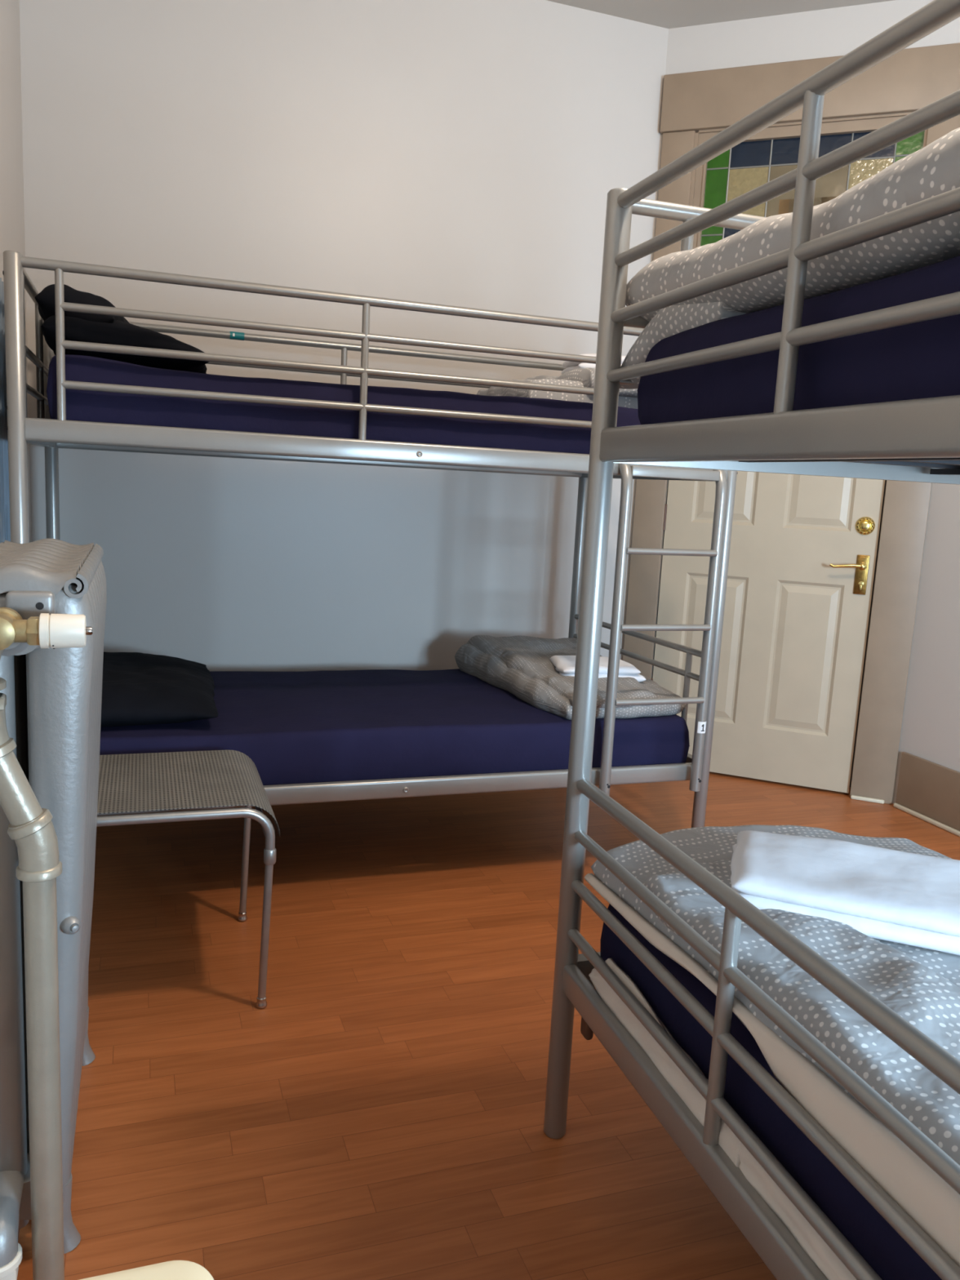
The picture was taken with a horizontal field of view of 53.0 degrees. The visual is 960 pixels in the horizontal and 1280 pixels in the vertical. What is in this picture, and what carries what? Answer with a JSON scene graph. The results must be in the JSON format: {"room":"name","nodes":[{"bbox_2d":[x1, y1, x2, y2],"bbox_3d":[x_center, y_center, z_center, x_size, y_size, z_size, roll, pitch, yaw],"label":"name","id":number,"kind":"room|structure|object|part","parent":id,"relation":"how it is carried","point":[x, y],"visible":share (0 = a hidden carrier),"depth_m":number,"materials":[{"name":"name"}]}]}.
{"room":"dormitory","nodes":[
{"label":"dormitory","id":0,"kind":"room"},
{"bbox_2d":[0,0,31,542],"bbox_3d":[-0.806,-0.527,1.000,0.120,3.000,5.105,0,10,-19],"label":"wall","id":1,"kind":"structure","parent":0,"point":[11,176],"depth_m":2.90,"materials":[{"name":"white paint"}]},
{"bbox_2d":[0,277,10,543],"bbox_3d":[-1.284,-0.404,2.590,0.017,1.100,0.375,0,10,-19],"label":"curtain","id":2,"kind":"object","parent":1,"relation":"hanging from","point":[5,528],"visible":0.36,"depth_m":2.57,"materials":[{"name":"fabric"}]},
{"bbox_2d":[19,0,668,671],"bbox_3d":[-0.491,-0.950,3.713,2.510,3.000,0.120,0,10,-19],"label":"wall","id":3,"kind":"structure","parent":0,"point":[468,153],"depth_m":3.58,"materials":[{"name":"white paint"}]},
{"bbox_2d":[17,771,959,1279],"bbox_3d":[0.686,0.994,1.796,3.510,0.100,5.165,0,10,-19],"label":"floor","id":4,"kind":"structure","parent":0,"point":[381,1117],"depth_m":1.97,"materials":[{"name":"laminate"}]},
{"bbox_2d":[0,1170,24,1279],"bbox_3d":[-0.678,0.862,1.363,0.062,0.159,0.137,0,10,-19],"label":"valve","id":5,"kind":"object","parent":4,"relation":"on","point":[11,1182],"visible":1,"depth_m":1.33,"materials":[{"name":"silver metal"}]},
{"bbox_2d":[0,607,93,1279],"bbox_3d":[-0.602,0.452,1.306,0.154,0.992,0.075,0,10,-19],"label":"pipe","id":6,"kind":"object","parent":4,"relation":"on","point":[31,826],"visible":1,"depth_m":1.28,"materials":[{"name":"silver metal"}]},
{"bbox_2d":[0,537,106,1253],"bbox_3d":[-0.727,0.374,1.602,0.190,1.047,0.560,0,10,-19],"label":"radiator","id":7,"kind":"object","parent":4,"relation":"on","point":[53,707],"visible":0.76,"depth_m":1.37,"materials":[{"name":"silver metal"}]},
{"bbox_2d":[60,915,80,934],"bbox_3d":[-0.583,0.408,1.373,0.027,0.025,0.025,12,13,43],"label":"air vent","id":8,"kind":"object","parent":7,"relation":"attached to","point":[69,925],"depth_m":1.37,"materials":[{"name":"silver metal"}]},
{"bbox_2d":[79,1260,213,1279],"bbox_3d":[-0.357,0.806,0.584,0.400,0.550,0.400,0,10,-19],"label":"side table","id":9,"kind":"object","parent":4,"relation":"on","point":[173,1269],"visible":1,"depth_m":0.77,"materials":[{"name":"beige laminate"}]},
{"bbox_2d":[96,750,279,1008],"bbox_3d":[-0.772,0.553,2.251,0.540,0.474,0.469,0,10,-19],"label":"stool","id":10,"kind":"object","parent":4,"relation":"on","point":[171,780],"visible":0.58,"depth_m":2.15,"materials":[{"name":"silver metal"}]},
{"bbox_3d":[-0.762,0.359,2.220,0.540,0.080,0.430,0,10,-19],"label":"seat","id":11,"kind":"part","parent":10,"relation":"part of","materials":[{"name":"metal"}]},
{"bbox_3d":[-0.619,0.561,2.544,0.030,0.341,0.018,0,10,-19],"label":"leg","id":12,"kind":"part","parent":10,"relation":"part of","materials":[{"name":"silver metal"}]},
{"bbox_3d":[-0.475,0.635,2.133,0.030,0.341,0.018,0,10,-19],"label":"leg","id":13,"kind":"part","parent":10,"relation":"part of","materials":[{"name":"silver metal"}]},
{"bbox_2d":[2,250,737,827],"bbox_3d":[-0.330,-0.151,3.061,1.999,1.650,0.994,0,10,-19],"label":"bunk bed","id":14,"kind":"object","parent":4,"relation":"on","point":[52,434],"visible":0.62,"depth_m":2.64,"materials":[{"name":"silver metal"}]},
{"bbox_3d":[-1.112,-0.074,2.336,0.041,1.650,0.041,0,10,-19],"label":"post","id":15,"kind":"part","parent":14,"relation":"part of","materials":[{"name":"silver metal"}]},
{"bbox_3d":[-1.239,-0.574,2.691,0.026,0.054,0.884,0,10,-19],"label":"rail","id":16,"kind":"part","parent":14,"relation":"part of","materials":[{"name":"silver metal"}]},
{"bbox_3d":[-1.409,-0.227,3.182,0.041,1.650,0.041,0,10,-19],"label":"post","id":17,"kind":"part","parent":14,"relation":"part of","materials":[{"name":"silver metal"}]},
{"bbox_3d":[-0.490,-0.654,3.427,1.875,0.054,0.026,0,10,-19],"label":"bed rail","id":18,"kind":"part","parent":14,"relation":"part of","materials":[{"name":"silver metal"}]},
{"bbox_3d":[-0.306,-0.610,2.522,1.456,0.020,0.020,0,10,-19],"label":"guard rail","id":19,"kind":"part","parent":14,"relation":"part of","materials":[{"name":"silver metal"}]},
{"bbox_3d":[-0.301,-0.700,2.508,1.456,0.020,0.020,0,10,-19],"label":"guard rail","id":20,"kind":"part","parent":14,"relation":"part of","materials":[{"name":"silver metal"}]},
{"bbox_3d":[-0.297,-0.785,2.494,1.456,0.020,0.020,0,10,-19],"label":"guard rail","id":21,"kind":"part","parent":14,"relation":"part of","materials":[{"name":"silver metal"}]},
{"bbox_3d":[-0.147,-0.875,2.530,1.929,0.024,0.024,0,10,-19],"label":"guard rail","id":22,"kind":"part","parent":14,"relation":"part of","materials":[{"name":"silver metal"}]},
{"bbox_2d":[46,354,640,453],"bbox_3d":[-0.309,-0.674,2.999,1.836,0.178,0.876,0,10,-19],"label":"mattress","id":23,"kind":"object","parent":14,"relation":"on","point":[81,405],"visible":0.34,"depth_m":2.51,"materials":[{"name":"blue fabric"}]},
{"bbox_2d":[35,284,208,373],"bbox_3d":[-1.006,-0.859,2.749,0.466,0.194,0.734,0,10,-19],"label":"pillow","id":24,"kind":"object","parent":23,"relation":"on","point":[78,326],"visible":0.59,"depth_m":2.43,"materials":[{"name":"black fabric"}]},
{"bbox_2d":[476,368,637,408],"bbox_3d":[0.327,-0.837,3.288,0.534,0.156,0.666,0,10,-19],"label":"duvet","id":25,"kind":"object","parent":23,"relation":"on","point":[580,377],"visible":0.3,"depth_m":3.07,"materials":[{"name":"grey fabric"}]},
{"bbox_2d":[561,353,626,373],"bbox_3d":[0.419,-0.955,3.363,0.234,0.062,0.269,1,9,-10],"label":"linens","id":26,"kind":"object","parent":25,"relation":"on","point":[570,366],"visible":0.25,"depth_m":3.25,"materials":[{"name":"white fabric"}]},
{"bbox_3d":[-0.471,-1.027,3.366,1.872,0.024,0.024,0,10,-19],"label":"guard rail","id":27,"kind":"part","parent":14,"relation":"part of","materials":[{"name":"silver metal"}]},
{"bbox_3d":[-0.475,-0.938,3.381,1.872,0.020,0.020,0,10,-19],"label":"guard rail","id":28,"kind":"part","parent":14,"relation":"part of","materials":[{"name":"silver metal"}]},
{"bbox_3d":[-0.167,-0.502,2.591,1.932,0.054,0.026,0,10,-19],"label":"bed rail","id":29,"kind":"part","parent":14,"relation":"part of","materials":[{"name":"silver metal"}]},
{"bbox_3d":[-0.214,0.420,2.740,1.932,0.054,0.026,0,10,-19],"label":"bed rail","id":30,"kind":"part","parent":14,"relation":"part of","materials":[{"name":"silver metal"}]},
{"bbox_2d":[99,668,689,785],"bbox_3d":[-0.353,0.265,3.145,1.867,0.184,0.880,0,10,-19],"label":"mattress","id":31,"kind":"object","parent":14,"relation":"on","point":[324,726],"visible":0.48,"depth_m":2.85,"materials":[{"name":"blue fabric"}]},
{"bbox_2d":[100,652,217,726],"bbox_3d":[-1.046,0.134,2.867,0.514,0.119,0.765,0,10,-19],"label":"pillow","id":32,"kind":"object","parent":31,"relation":"on","point":[138,688],"visible":0.56,"depth_m":2.65,"materials":[{"name":"black fabric"}]},
{"bbox_2d":[454,635,686,719],"bbox_3d":[0.290,0.116,3.342,0.532,0.145,0.854,0,10,-19],"label":"duvet","id":33,"kind":"object","parent":31,"relation":"on","point":[522,666],"visible":0.65,"depth_m":3.20,"materials":[{"name":"grey fabric"}]},
{"bbox_2d":[550,655,646,682],"bbox_3d":[0.384,0.095,3.245,0.295,0.058,0.233,1,9,-11],"label":"linens","id":34,"kind":"object","parent":33,"relation":"on","point":[565,664],"visible":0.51,"depth_m":3.17,"materials":[{"name":"white fabric"}]},
{"bbox_3d":[0.385,-0.235,3.809,0.041,1.650,0.041,0,10,-19],"label":"post","id":35,"kind":"part","parent":14,"relation":"part of","materials":[{"name":"silver metal"}]},
{"bbox_3d":[0.582,-0.583,3.327,0.026,0.054,0.886,-1,10,-23],"label":"rail","id":36,"kind":"part","parent":14,"relation":"part of","materials":[{"name":"silver metal"}]},
{"bbox_3d":[0.534,0.340,3.476,0.026,0.054,0.886,-1,10,-23],"label":"rail","id":37,"kind":"part","parent":14,"relation":"part of","materials":[{"name":"silver metal"}]},
{"bbox_3d":[0.735,-0.083,2.982,0.041,1.650,0.041,0,10,-19],"label":"post","id":38,"kind":"part","parent":14,"relation":"part of","materials":[{"name":"silver metal"}]},
{"bbox_2d":[543,0,959,1279],"bbox_3d":[0.905,0.266,0.875,0.950,1.650,1.999,0,10,-18],"label":"bunk bed","id":39,"kind":"object","parent":4,"relation":"on","point":[912,440],"visible":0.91,"depth_m":1.21,"materials":[{"name":"silver metal"}]},
{"bbox_3d":[0.180,0.102,1.657,0.041,1.650,0.041,0,10,-18],"label":"post","id":40,"kind":"part","parent":39,"relation":"part of","materials":[{"name":"silver metal"}]},
{"bbox_3d":[0.588,0.602,1.875,0.884,0.054,0.026,0,10,-18],"label":"rail","id":41,"kind":"part","parent":39,"relation":"part of","materials":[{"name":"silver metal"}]},
{"bbox_3d":[0.446,0.765,0.819,0.026,0.054,1.932,0,10,-18],"label":"bed rail","id":42,"kind":"part","parent":39,"relation":"part of","materials":[{"name":"silver metal"}]},
{"bbox_2d":[588,958,856,1279],"bbox_3d":[0.407,0.681,0.989,0.028,0.085,1.415,0,10,-18],"label":"sheet","id":43,"kind":"object","parent":39,"relation":"on","point":[807,1237],"visible":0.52,"depth_m":1.25,"materials":[{"name":"white fabric"}]},
{"bbox_3d":[0.451,0.681,0.805,0.020,0.020,1.929,0,10,-18],"label":"guard rail","id":44,"kind":"part","parent":39,"relation":"part of","materials":[{"name":"silver metal"}]},
{"bbox_3d":[0.455,0.591,0.790,0.020,0.020,1.929,0,10,-18],"label":"guard rail","id":45,"kind":"part","parent":39,"relation":"part of","materials":[{"name":"silver metal"}]},
{"bbox_3d":[0.460,0.501,0.776,0.020,0.020,1.929,0,10,-18],"label":"guard rail","id":46,"kind":"part","parent":39,"relation":"part of","materials":[{"name":"silver metal"}]},
{"bbox_3d":[0.464,0.412,0.761,0.024,0.024,1.929,0,10,-18],"label":"guard rail","id":47,"kind":"part","parent":39,"relation":"part of","materials":[{"name":"silver metal"}]},
{"bbox_2d":[600,903,942,1279],"bbox_3d":[0.886,0.678,0.946,0.852,0.197,1.855,0,10,-18],"label":"mattress","id":48,"kind":"object","parent":39,"relation":"on","point":[871,1235],"visible":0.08,"depth_m":1.21,"materials":[{"name":"blue fabric"}]},
{"bbox_2d":[584,824,959,1266],"bbox_3d":[0.786,0.522,1.085,0.796,0.147,1.621,0,10,-18],"label":"duvet","id":49,"kind":"object","parent":48,"relation":"on","point":[922,985],"visible":0.61,"depth_m":1.17,"materials":[{"name":"grey fabric"}]},
{"bbox_2d":[730,830,959,955],"bbox_3d":[0.647,0.380,1.444,0.553,0.061,0.280,7,10,21],"label":"linens","id":50,"kind":"object","parent":49,"relation":"on","point":[893,895],"visible":0.92,"depth_m":1.41,"materials":[{"name":"white fabric"}]},
{"bbox_3d":[0.494,-0.157,0.669,0.026,0.054,1.932,0,10,-18],"label":"bed rail","id":51,"kind":"part","parent":39,"relation":"part of","materials":[{"name":"silver metal"}]},
{"bbox_3d":[0.499,-0.265,0.652,0.020,0.020,1.929,0,10,-18],"label":"guard rail","id":52,"kind":"part","parent":39,"relation":"part of","materials":[{"name":"silver metal"}]},
{"bbox_3d":[0.504,-0.356,0.637,0.020,0.020,1.929,0,10,-18],"label":"guard rail","id":53,"kind":"part","parent":39,"relation":"part of","materials":[{"name":"silver metal"}]},
{"bbox_3d":[0.636,-0.321,1.726,0.884,0.054,0.026,0,10,-18],"label":"rail","id":54,"kind":"part","parent":39,"relation":"part of","materials":[{"name":"silver metal"}]},
{"bbox_3d":[0.509,-0.441,0.623,0.020,0.020,1.929,0,10,-18],"label":"guard rail","id":55,"kind":"part","parent":39,"relation":"part of","materials":[{"name":"silver metal"}]},
{"bbox_3d":[0.513,-0.529,0.609,0.024,0.024,1.929,0,10,-18],"label":"guard rail","id":56,"kind":"part","parent":39,"relation":"part of","materials":[{"name":"silver metal"}]},
{"bbox_2d":[637,255,959,424],"bbox_3d":[0.930,-0.247,0.797,0.861,0.166,1.860,0,10,-18],"label":"mattress","id":57,"kind":"object","parent":39,"relation":"on","point":[921,359],"visible":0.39,"depth_m":1.09,"materials":[{"name":"blue fabric"}]},
{"bbox_2d":[619,127,959,389],"bbox_3d":[0.835,-0.399,0.993,0.809,0.220,1.543,0,10,-18],"label":"duvet","id":58,"kind":"object","parent":57,"relation":"on","point":[933,170],"visible":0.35,"depth_m":1.13,"materials":[{"name":"grey fabric"}]},
{"bbox_2d":[850,795,884,804],"bbox_3d":[1.562,0.643,3.880,0.127,0.016,0.014,7,10,22],"label":"floor strip","id":59,"kind":"object","parent":4,"relation":"on","point":[852,797],"visible":1,"depth_m":3.88,"materials":[{"name":"beige paint"}]},
{"bbox_2d":[893,803,959,836],"bbox_3d":[2.310,0.995,1.936,0.016,0.018,4.065,0,10,-19],"label":"floor strip","id":60,"kind":"object","parent":4,"relation":"on","point":[897,806],"visible":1,"depth_m":3.66,"materials":[{"name":"beige paint"}]},
{"bbox_2d":[546,0,893,28],"bbox_3d":[0.845,-2.063,1.302,3.510,0.100,5.165,0,10,-19],"label":"ceiling","id":61,"kind":"structure","parent":0,"point":[668,14],"depth_m":3.65,"materials":[{"name":"paint"}]},
{"bbox_2d":[621,0,959,799],"bbox_3d":[1.240,-0.890,3.895,1.281,3.000,0.120,7,10,22],"label":"wall","id":62,"kind":"structure","parent":0,"point":[837,31],"depth_m":3.67,"materials":[{"name":"white paint"}]},
{"bbox_2d":[651,471,884,793],"bbox_3d":[1.163,-0.415,3.920,0.848,2.024,0.104,7,10,22],"label":"door","id":63,"kind":"structure","parent":62,"relation":"in","point":[803,548],"depth_m":3.96,"materials":[{"name":"beige paint"}]},
{"bbox_3d":[1.451,-0.294,3.791,0.138,0.034,0.056,7,10,22],"label":"lever","id":64,"kind":"part","parent":63,"relation":"part of","materials":[{"name":"gold metal"}]},
{"bbox_3d":[1.509,-0.258,3.806,0.046,0.156,0.012,7,10,22],"label":"handle","id":65,"kind":"part","parent":63,"relation":"part of","materials":[{"name":"gold metal"}]},
{"bbox_2d":[622,43,959,804],"bbox_3d":[1.193,-0.791,3.844,1.147,2.818,0.034,7,10,22],"label":"door frame","id":66,"kind":"structure","parent":62,"relation":"attached to","point":[911,79],"depth_m":3.76,"materials":[{"name":"beige paint"}]},
{"bbox_2d":[688,111,927,248],"bbox_3d":[1.244,-1.702,3.734,0.849,0.574,0.064,7,10,22],"label":"window","id":67,"kind":"structure","parent":62,"relation":"in","point":[771,153],"depth_m":3.74,"materials":[{"name":"multicoloured glass"}]},
{"bbox_2d":[892,483,959,804],"bbox_3d":[2.471,-0.473,1.717,0.120,3.000,4.285,0,10,-19],"label":"wall","id":68,"kind":"structure","parent":0,"point":[931,722],"depth_m":3.65,"materials":[{"name":"white paint"}]},
{"bbox_2d":[895,751,959,831],"bbox_3d":[2.331,0.893,1.927,0.018,0.225,4.070,0,10,-19],"label":"baseboard","id":69,"kind":"structure","parent":68,"relation":"attached to","point":[931,789],"depth_m":3.66,"materials":[{"name":"beige paint"}]}
]}

